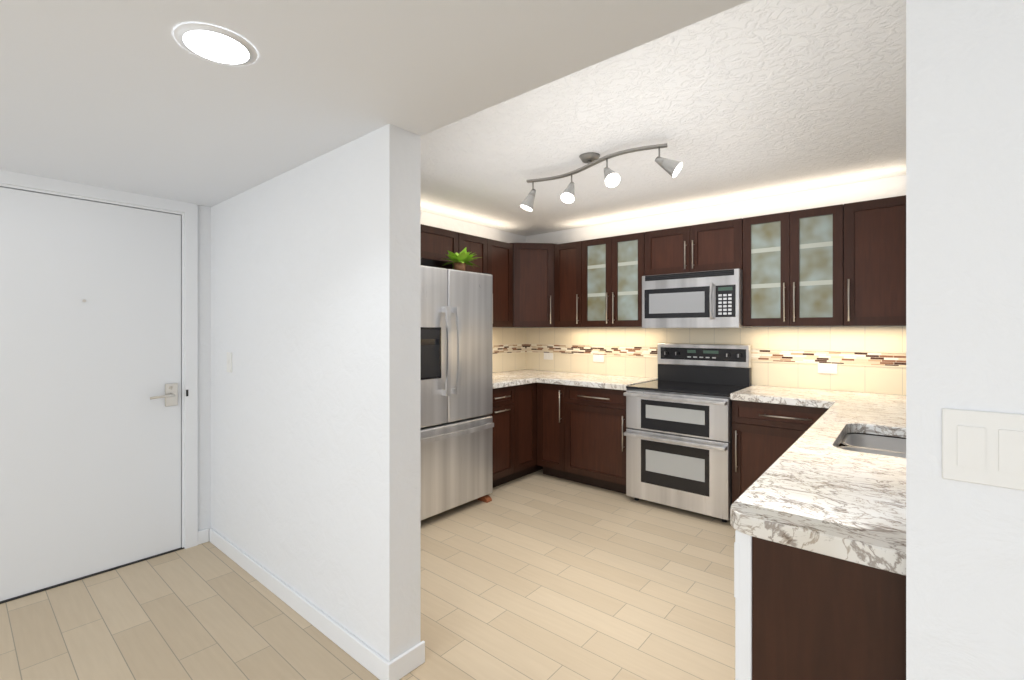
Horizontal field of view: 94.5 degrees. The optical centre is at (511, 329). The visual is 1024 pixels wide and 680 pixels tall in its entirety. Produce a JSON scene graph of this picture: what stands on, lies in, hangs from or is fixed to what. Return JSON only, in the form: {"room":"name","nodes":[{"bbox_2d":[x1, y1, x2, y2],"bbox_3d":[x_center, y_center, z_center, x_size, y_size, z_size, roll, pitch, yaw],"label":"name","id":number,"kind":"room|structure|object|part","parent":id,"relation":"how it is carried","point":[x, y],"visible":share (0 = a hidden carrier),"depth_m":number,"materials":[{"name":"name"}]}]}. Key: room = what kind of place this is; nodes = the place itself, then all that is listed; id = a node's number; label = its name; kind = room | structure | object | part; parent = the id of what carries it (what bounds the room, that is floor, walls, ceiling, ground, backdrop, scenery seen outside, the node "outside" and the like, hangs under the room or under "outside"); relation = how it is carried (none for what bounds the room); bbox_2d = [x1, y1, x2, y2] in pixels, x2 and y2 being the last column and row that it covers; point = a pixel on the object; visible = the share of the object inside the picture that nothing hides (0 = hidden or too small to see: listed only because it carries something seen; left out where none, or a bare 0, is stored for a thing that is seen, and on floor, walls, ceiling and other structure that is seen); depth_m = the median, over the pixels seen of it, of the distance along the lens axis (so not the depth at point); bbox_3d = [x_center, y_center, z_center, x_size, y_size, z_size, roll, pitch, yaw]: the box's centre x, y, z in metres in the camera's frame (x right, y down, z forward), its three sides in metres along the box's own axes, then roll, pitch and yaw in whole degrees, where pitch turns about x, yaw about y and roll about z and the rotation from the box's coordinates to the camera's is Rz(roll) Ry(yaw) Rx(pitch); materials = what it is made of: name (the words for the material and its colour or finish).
{"room":"kitchen","nodes":[
{"label":"kitchen","id":0,"kind":"room"},
{"bbox_2d":[198,205,210,530],"bbox_3d":[-3.495,0.157,1.271,0.164,2.370,4.700,0,0,40],"label":"wall","id":1,"kind":"structure","parent":0,"point":[204,367],"depth_m":2.99,"materials":[{"name":"white paint"}]},
{"bbox_2d":[0,187,180,600],"bbox_3d":[-2.307,0.316,2.556,0.104,2.037,0.883,0,0,40],"label":"entry door","id":2,"kind":"structure","parent":1,"relation":"in","point":[90,457],"depth_m":2.56,"materials":[{"name":"white wood"}]},
{"bbox_3d":[-2.065,0.391,2.809,0.060,0.136,0.148,0,0,40],"label":"entry door handle","id":3,"kind":"part","parent":2,"relation":"part of","materials":[{"name":"silver metal"}]},
{"bbox_2d":[0,547,183,603],"bbox_3d":[-2.381,1.339,2.618,0.198,0.007,0.913,0,0,40],"label":"door threshold sill","id":4,"kind":"structure","parent":1,"relation":"attached to","point":[67,582],"depth_m":2.56,"materials":[{"name":"black plastic"}]},
{"bbox_2d":[0,170,197,548],"bbox_3d":[-2.365,0.279,2.605,0.180,2.127,1.047,0,0,40],"label":"door frame","id":5,"kind":"structure","parent":1,"relation":"attached to","point":[187,212],"depth_m":2.91,"materials":[{"name":"white wood"}]},
{"bbox_2d":[211,124,420,661],"bbox_3d":[-1.208,0.157,2.516,2.066,2.370,0.149,0,0,40],"label":"wall","id":6,"kind":"structure","parent":0,"point":[316,392],"depth_m":2.08,"materials":[{"name":"white paint"}]},
{"bbox_2d":[227,352,231,372],"bbox_3d":[-1.680,0.192,2.809,0.072,0.118,0.008,0,0,40],"label":"wall switch","id":7,"kind":"object","parent":6,"relation":"attached to","point":[229,361],"visible":1,"depth_m":2.80,"materials":[{"name":"white plastic"}]},
{"bbox_2d":[202,528,401,679],"bbox_3d":[-1.193,1.300,2.395,1.916,0.085,0.024,0,0,40],"label":"baseboard","id":8,"kind":"structure","parent":6,"relation":"attached to","point":[375,663],"depth_m":2.14,"materials":[{"name":"white wood"}]},
{"bbox_2d":[0,469,735,679],"bbox_3d":[-0.054,1.372,0.404,6.950,0.060,8.200,0,0,40],"label":"floor","id":9,"kind":"structure","parent":0,"point":[538,575],"depth_m":2.27,"materials":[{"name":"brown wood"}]},
{"bbox_2d":[421,265,493,519],"bbox_3d":[-0.697,0.450,3.560,0.786,1.785,0.950,0,0,40],"label":"fridge","id":10,"kind":"object","parent":9,"relation":"on","point":[457,424],"visible":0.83,"depth_m":3.40,"materials":[{"name":"silver metal"}]},
{"bbox_2d":[444,247,481,270],"bbox_3d":[-0.400,-0.537,3.645,0.295,0.186,0.319,0,0,40],"label":"plant","id":11,"kind":"object","parent":10,"relation":"on","point":[462,258],"visible":1,"depth_m":3.61,"materials":[{"name":"green plant"}]},
{"bbox_2d":[477,495,491,502],"bbox_3d":[-0.215,1.322,3.722,0.105,0.040,0.057,0,0,40],"label":"block","id":12,"kind":"object","parent":9,"relation":"on","point":[486,498],"visible":0.77,"depth_m":3.70,"materials":[{"name":"brown wood"}]},
{"bbox_2d":[488,385,519,487],"bbox_3d":[-0.316,0.910,4.163,0.610,0.864,0.443,0,0,40],"label":"base cabinet","id":13,"kind":"object","parent":9,"relation":"on","point":[514,414],"depth_m":4.03,"materials":[{"name":"brown wood"}]},
{"bbox_2d":[493,373,536,388],"bbox_3d":[-0.236,0.455,4.228,0.646,0.045,0.647,0,0,40],"label":"countertop","id":14,"kind":"structure","parent":13,"relation":"on","point":[500,380],"depth_m":4.18,"materials":[{"name":"white stone"}]},
{"bbox_2d":[520,383,539,476],"bbox_3d":[-0.129,0.910,4.385,0.610,0.864,0.364,0,0,40],"label":"base cabinet","id":15,"kind":"object","parent":9,"relation":"on","point":[528,392],"depth_m":4.26,"materials":[{"name":"brown wood"}]},
{"bbox_2d":[537,383,626,493],"bbox_3d":[0.758,0.910,4.261,0.911,0.864,0.645,0,0,40],"label":"base cabinet","id":16,"kind":"object","parent":9,"relation":"on","point":[581,437],"visible":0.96,"depth_m":4.03,"materials":[{"name":"brown wood"}]},
{"bbox_2d":[496,369,657,389],"bbox_3d":[0.520,0.455,4.449,1.519,0.045,0.662,0,0,40],"label":"countertop","id":17,"kind":"structure","parent":16,"relation":"on","point":[550,377],"depth_m":4.21,"materials":[{"name":"white stone"}]},
{"bbox_2d":[624,343,751,522],"bbox_3d":[1.373,0.730,3.688,0.760,1.225,0.708,0,0,40],"label":"range","id":18,"kind":"object","parent":9,"relation":"on","point":[678,433],"visible":0.92,"depth_m":3.50,"materials":[{"name":"silver metal"}]},
{"bbox_2d":[732,400,827,503],"bbox_3d":[1.946,0.910,3.263,0.652,0.864,0.645,0,0,40],"label":"base cabinet","id":19,"kind":"object","parent":9,"relation":"on","point":[765,436],"visible":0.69,"depth_m":3.14,"materials":[{"name":"brown wood"}]},
{"bbox_2d":[730,385,844,407],"bbox_3d":[1.921,0.455,3.282,0.593,0.045,0.646,0,0,40],"label":"countertop","id":20,"kind":"structure","parent":19,"relation":"on","point":[755,393],"depth_m":3.17,"materials":[{"name":"white stone"}]},
{"bbox_2d":[734,530,905,679],"bbox_3d":[0.971,0.910,1.152,0.643,0.864,0.598,0,0,40],"label":"base cabinet","id":21,"kind":"object","parent":9,"relation":"on","point":[801,614],"depth_m":1.03,"materials":[{"name":"brown wood"}]},
{"bbox_2d":[730,391,905,575],"bbox_3d":[1.700,0.455,2.008,0.707,0.045,2.882,0,0,40],"label":"countertop","id":22,"kind":"structure","parent":21,"relation":"on","point":[814,488],"depth_m":1.24,"materials":[{"name":"white stone"}]},
{"bbox_2d":[838,433,905,457],"bbox_3d":[1.536,0.575,1.838,0.450,0.190,0.629,0,0,40],"label":"sink","id":23,"kind":"object","parent":22,"relation":"in","point":[882,445],"visible":0.23,"depth_m":2.10,"materials":[{"name":"silver metal"}]},
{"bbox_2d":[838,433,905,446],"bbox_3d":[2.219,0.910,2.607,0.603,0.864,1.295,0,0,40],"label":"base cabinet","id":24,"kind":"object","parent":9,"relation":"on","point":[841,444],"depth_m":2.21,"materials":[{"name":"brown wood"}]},
{"bbox_2d":[0,0,749,206],"bbox_3d":[-1.003,-0.905,-0.726,6.550,0.245,4.849,0,0,40],"label":"ceiling","id":25,"kind":"structure","parent":0,"point":[133,96],"depth_m":1.45,"materials":[{"name":"white paint"}]},
{"bbox_2d":[174,23,257,65],"bbox_3d":[-0.812,-0.779,1.302,0.196,0.006,0.196,0,0,40],"label":"recessed light","id":26,"kind":"object","parent":25,"relation":"in","point":[215,44],"visible":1,"depth_m":1.28,"materials":[{"name":"white plastic"}]},
{"bbox_2d":[421,211,525,372],"bbox_3d":[-0.824,0.157,4.152,0.150,2.370,2.851,0,0,40],"label":"wall","id":27,"kind":"structure","parent":0,"point":[439,221],"depth_m":4.54,"materials":[{"name":"white paint"}]},
{"bbox_2d":[421,224,456,267],"bbox_3d":[-0.878,-0.691,3.715,0.325,0.265,0.950,0,0,40],"label":"upper cabinet","id":28,"kind":"object","parent":27,"relation":"attached to","point":[435,242],"depth_m":3.82,"materials":[{"name":"brown wood"}]},
{"bbox_2d":[446,232,512,326],"bbox_3d":[-0.343,-0.425,4.351,0.325,0.796,0.704,0,0,40],"label":"upper cabinet","id":29,"kind":"object","parent":27,"relation":"attached to","point":[495,261],"depth_m":4.35,"materials":[{"name":"brown wood"}]},
{"bbox_2d":[493,328,524,372],"bbox_3d":[-0.283,0.203,4.673,0.008,0.455,1.290,0,0,40],"label":"tile backsplash","id":30,"kind":"structure","parent":27,"relation":"attached to","point":[513,361],"depth_m":4.96,"materials":[{"name":"beige tile"}]},
{"bbox_2d":[421,0,905,235],"bbox_3d":[1.518,-1.068,2.120,6.350,0.080,3.251,0,0,40],"label":"ceiling","id":31,"kind":"structure","parent":0,"point":[751,100],"depth_m":2.38,"materials":[{"name":"white paint"}]},
{"bbox_2d":[520,143,682,211],"bbox_3d":[0.456,-0.901,2.755,1.054,0.252,0.213,0,0,40],"label":"track light","id":32,"kind":"object","parent":31,"relation":"attached to","point":[671,168],"visible":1,"depth_m":2.70,"materials":[{"name":"silver metal"}]},
{"bbox_2d":[526,175,905,394],"bbox_3d":[2.515,0.157,3.307,6.350,2.370,0.150,0,0,40],"label":"wall","id":33,"kind":"structure","parent":0,"point":[895,186],"depth_m":3.77,"materials":[{"name":"white paint"}]},
{"bbox_2d":[510,243,555,327],"bbox_3d":[0.189,-0.431,4.764,0.609,0.808,0.608,0,0,40],"label":"upper cabinet","id":34,"kind":"object","parent":33,"relation":"attached to","point":[533,284],"visible":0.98,"depth_m":4.54,"materials":[{"name":"brown wood"}]},
{"bbox_2d":[525,326,905,394],"bbox_3d":[1.526,0.203,4.034,3.600,0.455,0.008,0,0,40],"label":"tile backsplash","id":35,"kind":"structure","parent":33,"relation":"attached to","point":[876,379],"depth_m":3.66,"materials":[{"name":"beige tile"}]},
{"bbox_2d":[544,353,552,359],"bbox_3d":[0.383,0.276,4.983,0.118,0.072,0.008,0,0,40],"label":"outlet","id":36,"kind":"object","parent":35,"relation":"attached to","point":[548,356],"visible":1,"depth_m":4.98,"materials":[{"name":"white plastic"}]},
{"bbox_2d":[593,354,603,361],"bbox_3d":[0.840,0.276,4.599,0.118,0.072,0.008,0,0,40],"label":"outlet","id":37,"kind":"object","parent":35,"relation":"attached to","point":[598,358],"visible":1,"depth_m":4.60,"materials":[{"name":"white plastic"}]},
{"bbox_2d":[493,343,905,367],"bbox_3d":[1.103,0.197,3.531,3.600,0.102,1.324,0,0,40],"label":"liner","id":38,"kind":"object","parent":35,"relation":"attached to","point":[751,349],"visible":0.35,"depth_m":3.65,"materials":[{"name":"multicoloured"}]},
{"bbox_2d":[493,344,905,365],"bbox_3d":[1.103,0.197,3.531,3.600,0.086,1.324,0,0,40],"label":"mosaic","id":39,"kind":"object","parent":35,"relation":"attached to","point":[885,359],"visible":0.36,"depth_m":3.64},
{"bbox_2d":[818,363,836,373],"bbox_3d":[2.268,0.276,3.400,0.118,0.072,0.008,0,0,40],"label":"outlet","id":40,"kind":"object","parent":35,"relation":"attached to","point":[830,368],"visible":1,"depth_m":3.40,"materials":[{"name":"white plastic"}]},
{"bbox_2d":[555,195,905,326],"bbox_3d":[1.516,-0.425,3.811,2.648,0.796,0.360,0,0,40],"label":"upper cabinet","id":41,"kind":"object","parent":33,"relation":"attached to","point":[840,265],"visible":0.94,"depth_m":3.34,"materials":[{"name":"brown wood"}]},
{"bbox_2d":[642,269,752,327],"bbox_3d":[1.461,-0.230,3.784,0.748,0.430,0.451,0,0,40],"label":"microwave","id":42,"kind":"object","parent":41,"relation":"attached to","point":[708,299],"visible":1,"depth_m":3.62,"materials":[{"name":"silver metal"}]},
{"bbox_2d":[906,0,1023,679],"bbox_3d":[1.864,0.157,-0.090,2.978,2.370,0.110,0,0,40],"label":"wall","id":43,"kind":"structure","parent":0,"point":[964,286],"depth_m":0.78,"materials":[{"name":"white paint"}]},
{"bbox_2d":[942,408,1023,490],"bbox_3d":[0.766,0.190,0.755,0.118,0.118,0.008,0,0,40],"label":"light switch","id":44,"kind":"object","parent":43,"relation":"attached to","point":[983,447],"visible":1,"depth_m":0.76,"materials":[{"name":"white plastic"}]}
]}

